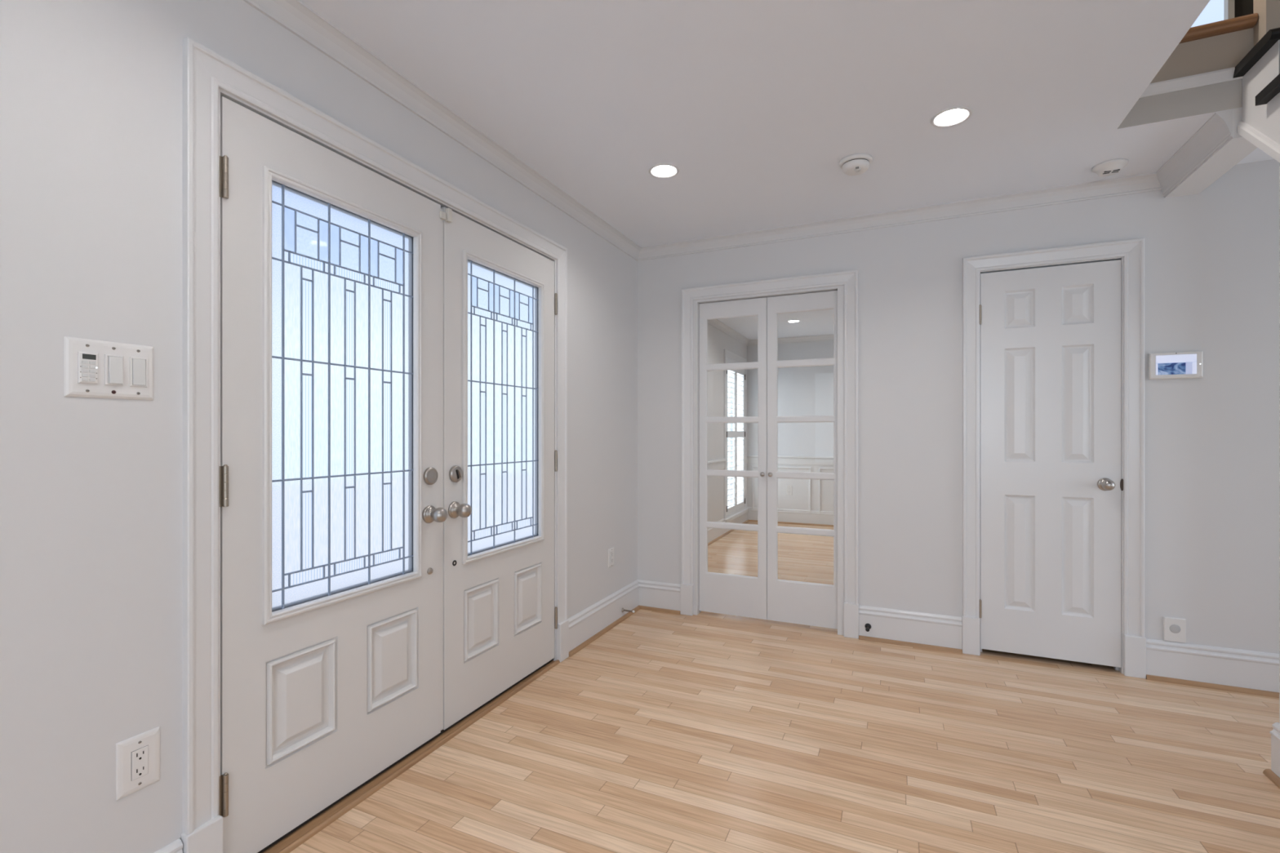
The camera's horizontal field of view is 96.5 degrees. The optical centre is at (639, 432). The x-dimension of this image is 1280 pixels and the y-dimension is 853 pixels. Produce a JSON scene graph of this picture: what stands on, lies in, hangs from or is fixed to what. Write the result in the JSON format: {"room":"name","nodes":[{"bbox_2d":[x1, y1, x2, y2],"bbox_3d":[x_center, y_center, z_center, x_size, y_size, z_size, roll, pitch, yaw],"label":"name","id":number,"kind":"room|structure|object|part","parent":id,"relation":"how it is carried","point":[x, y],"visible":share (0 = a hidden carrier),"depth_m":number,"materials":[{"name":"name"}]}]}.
{"room":"entrance hall","nodes":[
{"label":"entrance hall","id":0,"kind":"room"},
{"bbox_2d":[0,0,637,852],"bbox_3d":[-1.375,-0.026,1.072,0.140,2.443,6.300,0,0,24],"label":"wall","id":1,"kind":"structure","parent":0,"point":[91,91],"depth_m":1.29,"materials":[{"name":"white paint"}]},
{"bbox_2d":[63,336,153,400],"bbox_3d":[-1.192,-0.141,1.291,0.014,0.129,0.162,0,0,24],"label":"light switch","id":2,"kind":"object","parent":1,"relation":"attached to","point":[93,368],"visible":1,"depth_m":1.28,"materials":[{"name":"white plastic"}]},
{"bbox_3d":[-1.190,-0.141,1.292,0.005,0.068,0.033,0,0,24],"label":"switch frame","id":3,"kind":"part","parent":2,"relation":"part of","materials":[{"name":"white plastic"}]},
{"bbox_3d":[-1.171,-0.141,1.334,0.005,0.068,0.033,0,0,24],"label":"switch frame","id":4,"kind":"part","parent":2,"relation":"part of","materials":[{"name":"white plastic"}]},
{"bbox_2d":[115,726,159,800],"bbox_3d":[-1.173,0.773,1.338,0.008,0.131,0.086,0,0,24],"label":"wall outlet","id":5,"kind":"object","parent":1,"relation":"attached to","point":[137,757],"visible":1,"depth_m":1.33,"materials":[{"name":"white plastic"}]},
{"bbox_2d":[131,745,148,781],"bbox_3d":[-1.171,0.773,1.337,0.003,0.066,0.032,0,0,24],"label":"receptacle","id":6,"kind":"object","parent":5,"relation":"attached to","point":[140,753],"depth_m":1.34,"materials":[{"name":"white plastic"}]},
{"bbox_2d":[154,838,182,852],"bbox_3d":[-1.857,1.101,-0.213,0.036,0.189,3.560,0,0,24],"label":"baseboard","id":7,"kind":"structure","parent":1,"relation":"attached to","point":[176,846],"depth_m":1.40,"materials":[{"name":"white paint"}]},
{"bbox_2d":[219,96,448,852],"bbox_3d":[-0.922,0.141,1.865,0.126,2.057,0.816,0,0,24],"label":"door","id":8,"kind":"structure","parent":1,"relation":"in","point":[333,514],"depth_m":1.78,"materials":[{"name":"white paint"}]},
{"bbox_3d":[-0.938,-0.105,1.866,0.023,1.286,0.582,0,0,24],"label":"glass frame","id":9,"kind":"part","parent":8,"relation":"part of","materials":[{"name":"glass"}]},
{"bbox_3d":[-0.953,-0.106,1.873,0.001,1.256,0.554,0,0,24],"label":"glass pane","id":10,"kind":"part","parent":8,"relation":"part of","materials":[{"name":"clear glass"}]},
{"bbox_3d":[-0.766,0.310,2.155,0.080,0.068,0.068,0,0,24],"label":"knob","id":11,"kind":"part","parent":8,"relation":"part of","materials":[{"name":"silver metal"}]},
{"bbox_2d":[181,36,568,852],"bbox_3d":[-0.824,0.107,2.259,0.169,2.175,1.794,0,0,24],"label":"door frame","id":12,"kind":"structure","parent":1,"relation":"attached to","point":[205,72],"depth_m":1.47,"materials":[{"name":"white paint"}]},
{"bbox_2d":[440,207,557,729],"bbox_3d":[-0.587,0.141,2.606,0.124,2.057,0.808,0,0,24],"label":"door","id":13,"kind":"structure","parent":1,"relation":"in","point":[499,292],"depth_m":2.54,"materials":[{"name":"white paint"}]},
{"bbox_3d":[-0.710,0.310,2.279,0.080,0.068,0.068,0,0,24],"label":"knob","id":14,"kind":"part","parent":13,"relation":"part of","materials":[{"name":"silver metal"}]},
{"bbox_3d":[-0.621,-0.106,2.609,0.001,1.256,0.554,0,0,24],"label":"glass pane","id":15,"kind":"part","parent":13,"relation":"part of","materials":[{"name":"clear glass"}]},
{"bbox_3d":[-0.607,-0.105,2.603,0.023,1.286,0.582,0,0,24],"label":"glass frame","id":16,"kind":"part","parent":13,"relation":"part of","materials":[{"name":"glass"}]},
{"bbox_2d":[567,579,639,657],"bbox_3d":[-0.194,1.101,3.478,0.036,0.189,0.942,0,0,24],"label":"baseboard","id":17,"kind":"structure","parent":1,"relation":"attached to","point":[593,622],"depth_m":3.40,"materials":[{"name":"white paint"}]},
{"bbox_3d":[-0.186,1.185,3.475,0.018,0.019,0.942,0,0,24],"label":"shoe molding","id":18,"kind":"part","parent":17,"relation":"part of","materials":[{"name":"brown wood"}]},
{"bbox_2d":[608,546,613,568],"bbox_3d":[-0.177,0.775,3.551,0.008,0.116,0.078,0,0,24],"label":"wall outlet","id":19,"kind":"object","parent":1,"relation":"attached to","point":[611,551],"visible":1,"depth_m":3.54,"materials":[{"name":"white plastic"}]},
{"bbox_2d":[610,551,613,563],"bbox_3d":[-0.174,0.775,3.550,0.003,0.066,0.032,0,0,24],"label":"receptacle","id":20,"kind":"object","parent":19,"relation":"attached to","point":[611,553],"depth_m":3.55,"materials":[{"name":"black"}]},
{"bbox_2d":[622,608,635,613],"bbox_3d":[-0.073,1.137,3.644,0.084,0.028,0.028,0,0,24],"label":"door stop","id":21,"kind":"object","parent":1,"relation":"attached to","point":[623,609],"visible":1,"depth_m":3.64,"materials":[{"name":"grey metal"}]},
{"bbox_2d":[243,0,1162,261],"bbox_3d":[-0.035,-1.212,0.468,2.800,0.071,6.300,0,0,24],"label":"crown molding","id":22,"kind":"structure","parent":1,"relation":"attached to","point":[295,16],"depth_m":2.83,"materials":[{"name":"white paint"}]},
{"bbox_2d":[707,323,746,521],"bbox_3d":[0.633,-0.026,6.003,0.060,2.443,4.100,0,0,24],"label":"wall","id":23,"kind":"structure","parent":0,"point":[718,340],"depth_m":6.43,"materials":[{"name":"white paint"}]},
{"bbox_2d":[707,349,749,522],"bbox_3d":[0.630,0.045,5.938,0.103,2.050,3.980,0,0,24],"label":"window","id":24,"kind":"structure","parent":23,"relation":"in","point":[728,354],"depth_m":6.98,"materials":[{"name":"white paint"}]},
{"bbox_2d":[726,357,736,515],"bbox_3d":[1.110,0.045,6.978,0.064,1.878,0.445,0,0,24],"label":"plantation shutter","id":25,"kind":"object","parent":24,"relation":"attached to","point":[732,508],"visible":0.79,"depth_m":7.02,"materials":[{"name":"white paint"}]},
{"bbox_3d":[1.159,0.075,7.021,0.008,1.620,0.010,0,0,24],"label":"tilt rod","id":26,"kind":"part","parent":25,"relation":"part of","materials":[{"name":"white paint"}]},
{"bbox_3d":[1.219,1.031,7.175,0.045,0.032,1.100,0,0,24],"label":"sill","id":27,"kind":"part","parent":24,"relation":"part of","materials":[{"name":"white paint"}]},
{"bbox_2d":[736,361,745,511],"bbox_3d":[1.294,0.045,7.388,0.064,1.878,0.445,0,0,24],"label":"plantation shutter","id":28,"kind":"object","parent":24,"relation":"attached to","point":[741,433],"visible":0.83,"depth_m":7.42,"materials":[{"name":"white paint"}]},
{"bbox_3d":[1.341,0.075,7.423,0.008,1.620,0.010,0,0,24],"label":"tilt rod","id":29,"kind":"part","parent":28,"relation":"part of","materials":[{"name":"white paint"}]},
{"bbox_2d":[707,506,749,546],"bbox_3d":[0.652,1.101,5.928,0.036,0.189,3.980,0,0,24],"label":"baseboard","id":30,"kind":"structure","parent":23,"relation":"attached to","point":[713,534],"depth_m":6.55,"materials":[{"name":"white paint"}]},
{"bbox_3d":[0.660,1.185,5.924,0.018,0.019,3.980,0,0,24],"label":"shoe molding","id":31,"kind":"part","parent":30,"relation":"part of","materials":[{"name":"brown wood"}]},
{"bbox_2d":[707,319,833,346],"bbox_3d":[1.609,-1.212,5.497,2.135,0.071,3.980,0,0,24],"label":"crown molding","id":32,"kind":"structure","parent":23,"relation":"attached to","point":[716,323],"depth_m":7.34,"materials":[{"name":"white paint"}]},
{"bbox_2d":[289,521,1279,852],"bbox_3d":[1.831,1.245,1.931,5.800,0.100,10.500,0,0,24],"label":"floor","id":33,"kind":"structure","parent":0,"point":[704,732],"depth_m":2.10,"materials":[{"name":"brown wood"}]},
{"bbox_2d":[262,659,559,852],"bbox_3d":[-0.814,1.188,2.255,0.190,0.013,1.632,0,0,24],"label":"threshold","id":34,"kind":"object","parent":33,"relation":"on","point":[289,843],"visible":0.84,"depth_m":1.96,"materials":[{"name":"brown wood"}]},
{"bbox_2d":[257,658,553,852],"bbox_3d":[-0.800,1.177,2.248,0.042,0.012,1.610,0,0,24],"label":"seal","id":35,"kind":"object","parent":34,"relation":"on","point":[518,682],"visible":0.33,"depth_m":2.00,"materials":[{"name":"black rubber"}]},
{"bbox_2d":[1232,27,1279,162],"bbox_3d":[2.211,-0.141,0.769,1.048,2.512,2.683,0,0,24],"label":"staircase","id":36,"kind":"structure","parent":33,"relation":"on","point":[1260,124],"depth_m":2.05,"materials":[{"name":"white paint"}]},
{"bbox_3d":[1.805,-0.137,1.086,0.014,2.132,2.438,0,0,24],"label":"stringer molding","id":37,"kind":"part","parent":36,"relation":"part of","materials":[{"name":"white paint"}]},
{"bbox_2d":[1253,0,1279,46],"bbox_3d":[2.354,-1.926,2.119,0.082,1.058,0.082,0,0,24],"label":"newel post","id":38,"kind":"object","parent":36,"relation":"on","point":[1268,11],"visible":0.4,"depth_m":2.10,"materials":[{"name":"beige paint"}]},
{"bbox_2d":[737,340,833,503],"bbox_3d":[2.442,-0.026,7.370,2.395,2.443,0.120,0,0,24],"label":"wall","id":39,"kind":"structure","parent":0,"point":[802,391],"depth_m":7.46,"materials":[{"name":"white paint"}]},
{"bbox_2d":[746,455,833,514],"bbox_3d":[2.420,0.751,7.298,2.135,0.888,0.030,0,0,24],"label":"wainscot","id":40,"kind":"structure","parent":39,"relation":"attached to","point":[810,495],"depth_m":7.45,"materials":[{"name":"white paint"}]},
{"bbox_2d":[747,506,833,526],"bbox_3d":[2.419,1.101,7.295,2.135,0.189,0.036,0,0,24],"label":"baseboard","id":41,"kind":"structure","parent":39,"relation":"attached to","point":[814,517],"depth_m":7.43,"materials":[{"name":"white paint"}]},
{"bbox_3d":[2.415,1.185,7.287,2.135,0.019,0.018,0,0,24],"label":"shoe molding","id":42,"kind":"part","parent":41,"relation":"part of","materials":[{"name":"brown wood"}]},
{"bbox_2d":[299,0,1274,339],"bbox_3d":[1.877,-1.377,1.855,5.895,0.257,10.640,0,0,24],"label":"ceiling","id":43,"kind":"structure","parent":0,"point":[757,105],"depth_m":2.11,"materials":[{"name":"white paint"}]},
{"bbox_2d":[648,163,679,177],"bbox_3d":[0.114,-1.269,2.722,0.147,0.050,0.147,0,0,24],"label":"recessed light","id":44,"kind":"object","parent":43,"relation":"in","point":[659,171],"visible":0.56,"depth_m":2.77,"materials":[{"name":"white paint"}]},
{"bbox_2d":[786,320,800,322],"bbox_3d":[1.720,-1.269,6.390,0.147,0.050,0.147,0,0,24],"label":"recessed light","id":45,"kind":"object","parent":43,"relation":"in","point":[789,321],"visible":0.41,"depth_m":6.42,"materials":[{"name":"white paint"}]},
{"bbox_2d":[839,153,872,175],"bbox_3d":[0.990,-1.220,2.619,0.142,0.056,0.142,0,0,24],"label":"smoke detector","id":46,"kind":"object","parent":43,"relation":"attached to","point":[855,164],"visible":1,"depth_m":2.58,"materials":[{"name":"white plastic"}]},
{"bbox_2d":[930,106,973,127],"bbox_3d":[1.230,-1.269,2.257,0.147,0.050,0.147,0,0,24],"label":"recessed light","id":47,"kind":"object","parent":43,"relation":"in","point":[950,117],"visible":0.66,"depth_m":2.29,"materials":[{"name":"white paint"}]},
{"bbox_2d":[1091,158,1128,176],"bbox_3d":[2.193,-1.229,2.665,0.132,0.038,0.132,0,0,24],"label":"ceiling detector","id":48,"kind":"object","parent":43,"relation":"attached to","point":[1110,167],"visible":1,"depth_m":2.63,"materials":[{"name":"white plastic"}]},
{"bbox_2d":[1155,107,1257,198],"bbox_3d":[2.449,-1.192,2.467,0.176,0.113,0.615,0,0,24],"label":"beam","id":49,"kind":"structure","parent":43,"relation":"attached to","point":[1216,147],"depth_m":2.41,"materials":[{"name":"white paint"}]},
{"bbox_2d":[637,159,1279,653],"bbox_3d":[2.405,-0.026,2.889,5.540,2.443,0.120,0,0,24],"label":"wall","id":50,"kind":"structure","parent":0,"point":[1211,255],"depth_m":2.93,"materials":[{"name":"white paint"}]},
{"bbox_2d":[637,579,679,614],"bbox_3d":[0.122,1.101,3.833,0.322,0.189,0.036,0,0,24],"label":"baseboard","id":51,"kind":"structure","parent":50,"relation":"attached to","point":[660,597],"depth_m":3.83,"materials":[{"name":"white paint"}]},
{"bbox_3d":[0.118,1.185,3.825,0.322,0.019,0.018,0,0,24],"label":"shoe molding","id":52,"kind":"part","parent":51,"relation":"part of","materials":[{"name":"brown wood"}]},
{"bbox_2d":[698,297,767,619],"bbox_3d":[0.603,0.162,3.682,0.461,2.026,0.074,0,0,24],"label":"door","id":53,"kind":"structure","parent":50,"relation":"in","point":[744,596],"depth_m":3.67,"materials":[{"name":"white paint"}]},
{"bbox_2d":[680,269,858,639],"bbox_3d":[0.796,0.124,3.599,1.098,2.142,0.149,0,0,24],"label":"door frame","id":54,"kind":"structure","parent":50,"relation":"attached to","point":[849,278],"depth_m":3.38,"materials":[{"name":"white paint"}]},
{"bbox_2d":[767,290,837,629],"bbox_3d":[0.991,0.162,3.502,0.420,2.026,0.064,0,0,24],"label":"door","id":55,"kind":"structure","parent":50,"relation":"in","point":[806,603],"depth_m":3.52,"materials":[{"name":"white paint"}]},
{"bbox_2d":[865,623,871,631],"bbox_3d":[1.302,1.117,3.263,0.034,0.034,0.069,0,0,24],"label":"door stop","id":56,"kind":"object","parent":50,"relation":"attached to","point":[868,626],"visible":1,"depth_m":3.28,"materials":[{"name":"black rubber"}]},
{"bbox_2d":[858,604,962,653],"bbox_3d":[1.510,1.101,3.208,0.524,0.189,0.036,0,0,24],"label":"baseboard","id":57,"kind":"structure","parent":50,"relation":"attached to","point":[942,633],"depth_m":3.20,"materials":[{"name":"white paint"}]},
{"bbox_3d":[1.506,1.185,3.199,0.524,0.019,0.018,0,0,24],"label":"shoe molding","id":58,"kind":"part","parent":57,"relation":"part of","materials":[{"name":"brown wood"}]},
{"bbox_2d":[979,259,1123,667],"bbox_3d":[2.102,0.153,2.938,0.628,2.023,0.110,0,0,24],"label":"door","id":59,"kind":"structure","parent":50,"relation":"in","point":[1051,482],"depth_m":2.95,"materials":[{"name":"white paint"}]},
{"bbox_3d":[2.312,0.258,2.824,0.064,0.064,0.076,0,0,24],"label":"knob","id":60,"kind":"part","parent":59,"relation":"part of","materials":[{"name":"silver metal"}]},
{"bbox_3d":[2.389,0.258,2.830,0.016,0.060,0.002,0,0,24],"label":"strike plate","id":61,"kind":"part","parent":59,"relation":"part of","materials":[{"name":"grey metal"}]},
{"bbox_2d":[961,237,1146,679],"bbox_3d":[2.131,0.123,2.998,0.780,2.143,0.149,0,0,24],"label":"door frame","id":62,"kind":"structure","parent":50,"relation":"attached to","point":[1132,251],"depth_m":2.83,"materials":[{"name":"white paint"}]},
{"bbox_2d":[1163,617,1186,643],"bbox_3d":[2.569,0.948,2.744,0.082,0.114,0.012,0,0,24],"label":"plate","id":63,"kind":"object","parent":50,"relation":"attached to","point":[1174,628],"visible":1,"depth_m":2.74,"materials":[{"name":"white plastic"}]},
{"bbox_2d":[1147,351,1202,379],"bbox_3d":[2.565,-0.323,2.737,0.198,0.126,0.026,0,0,24],"label":"touchscreen","id":64,"kind":"object","parent":50,"relation":"attached to","point":[1176,365],"visible":1,"depth_m":2.73,"materials":[{"name":"white plastic"}]},
{"bbox_2d":[1146,638,1279,697],"bbox_3d":[3.680,1.101,2.230,2.674,0.189,0.036,0,0,24],"label":"baseboard","id":65,"kind":"structure","parent":50,"relation":"attached to","point":[1224,668],"depth_m":2.67,"materials":[{"name":"white paint"}]},
{"bbox_3d":[3.676,1.185,2.222,2.674,0.019,0.018,0,0,24],"label":"shoe molding","id":66,"kind":"part","parent":65,"relation":"part of","materials":[{"name":"brown wood"}]},
{"bbox_2d":[1279,162,1279,723],"bbox_3d":[1.809,0.120,0.955,0.099,2.150,2.202,0,0,24],"label":"wall","id":67,"kind":"structure","parent":0,"point":[1279,162],"depth_m":1.98,"materials":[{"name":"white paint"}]},
{"bbox_2d":[1262,722,1279,788],"bbox_3d":[1.749,1.101,0.989,0.036,0.189,2.214,0,0,24],"label":"baseboard","id":68,"kind":"structure","parent":67,"relation":"attached to","point":[1273,775],"depth_m":1.97,"materials":[{"name":"white paint"}]},
{"bbox_3d":[1.740,1.185,0.992,0.018,0.019,2.214,0,0,24],"label":"shoe molding","id":69,"kind":"part","parent":68,"relation":"part of","materials":[{"name":"brown wood"}]},
{"bbox_3d":[1.450,-1.465,0.622,5.660,0.234,8.040,0,0,24],"label":"floor","id":70,"kind":"structure","parent":0,"visible":0},
{"bbox_2d":[1117,27,1253,128],"bbox_3d":[2.596,-1.395,2.050,1.403,0.291,0.024,0,0,24],"label":"wall","id":71,"kind":"structure","parent":70,"relation":"attached to","point":[1197,78],"depth_m":2.24,"materials":[{"name":"white paint"}]},
{"bbox_2d":[1178,13,1257,44],"bbox_3d":[2.151,-1.561,2.272,0.409,0.042,0.106,0,0,24],"label":"stair nosing","id":72,"kind":"object","parent":70,"relation":"attached to","point":[1248,21],"depth_m":2.19,"materials":[{"name":"brown wood"}]},
{"bbox_3d":[2.413,-2.793,4.488,4.240,2.423,0.040,0,0,24],"label":"wall","id":73,"kind":"structure","parent":0,"visible":0},
{"bbox_2d":[1223,0,1234,20],"bbox_3d":[3.601,-2.955,3.943,0.731,1.256,0.053,0,0,24],"label":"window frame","id":74,"kind":"structure","parent":73,"relation":"in","point":[1228,5],"depth_m":3.78,"materials":[{"name":"white"}]},
{"bbox_2d":[1234,0,1253,17],"bbox_3d":[4.082,-2.622,3.755,0.287,2.059,0.104,0,0,24],"label":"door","id":75,"kind":"structure","parent":73,"relation":"in","point":[1242,7],"depth_m":3.80,"materials":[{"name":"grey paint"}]},
{"label":"outside","id":76,"kind":"structure","parent":0,"visible":0},
{"bbox_2d":[727,480,733,507],"bbox_3d":[-7.001,1.355,5.965,13.580,0.080,26.000,0,0,24],"label":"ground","id":77,"kind":"structure","parent":76,"point":[728,481],"depth_m":12.71,"materials":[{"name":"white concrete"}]}
]}

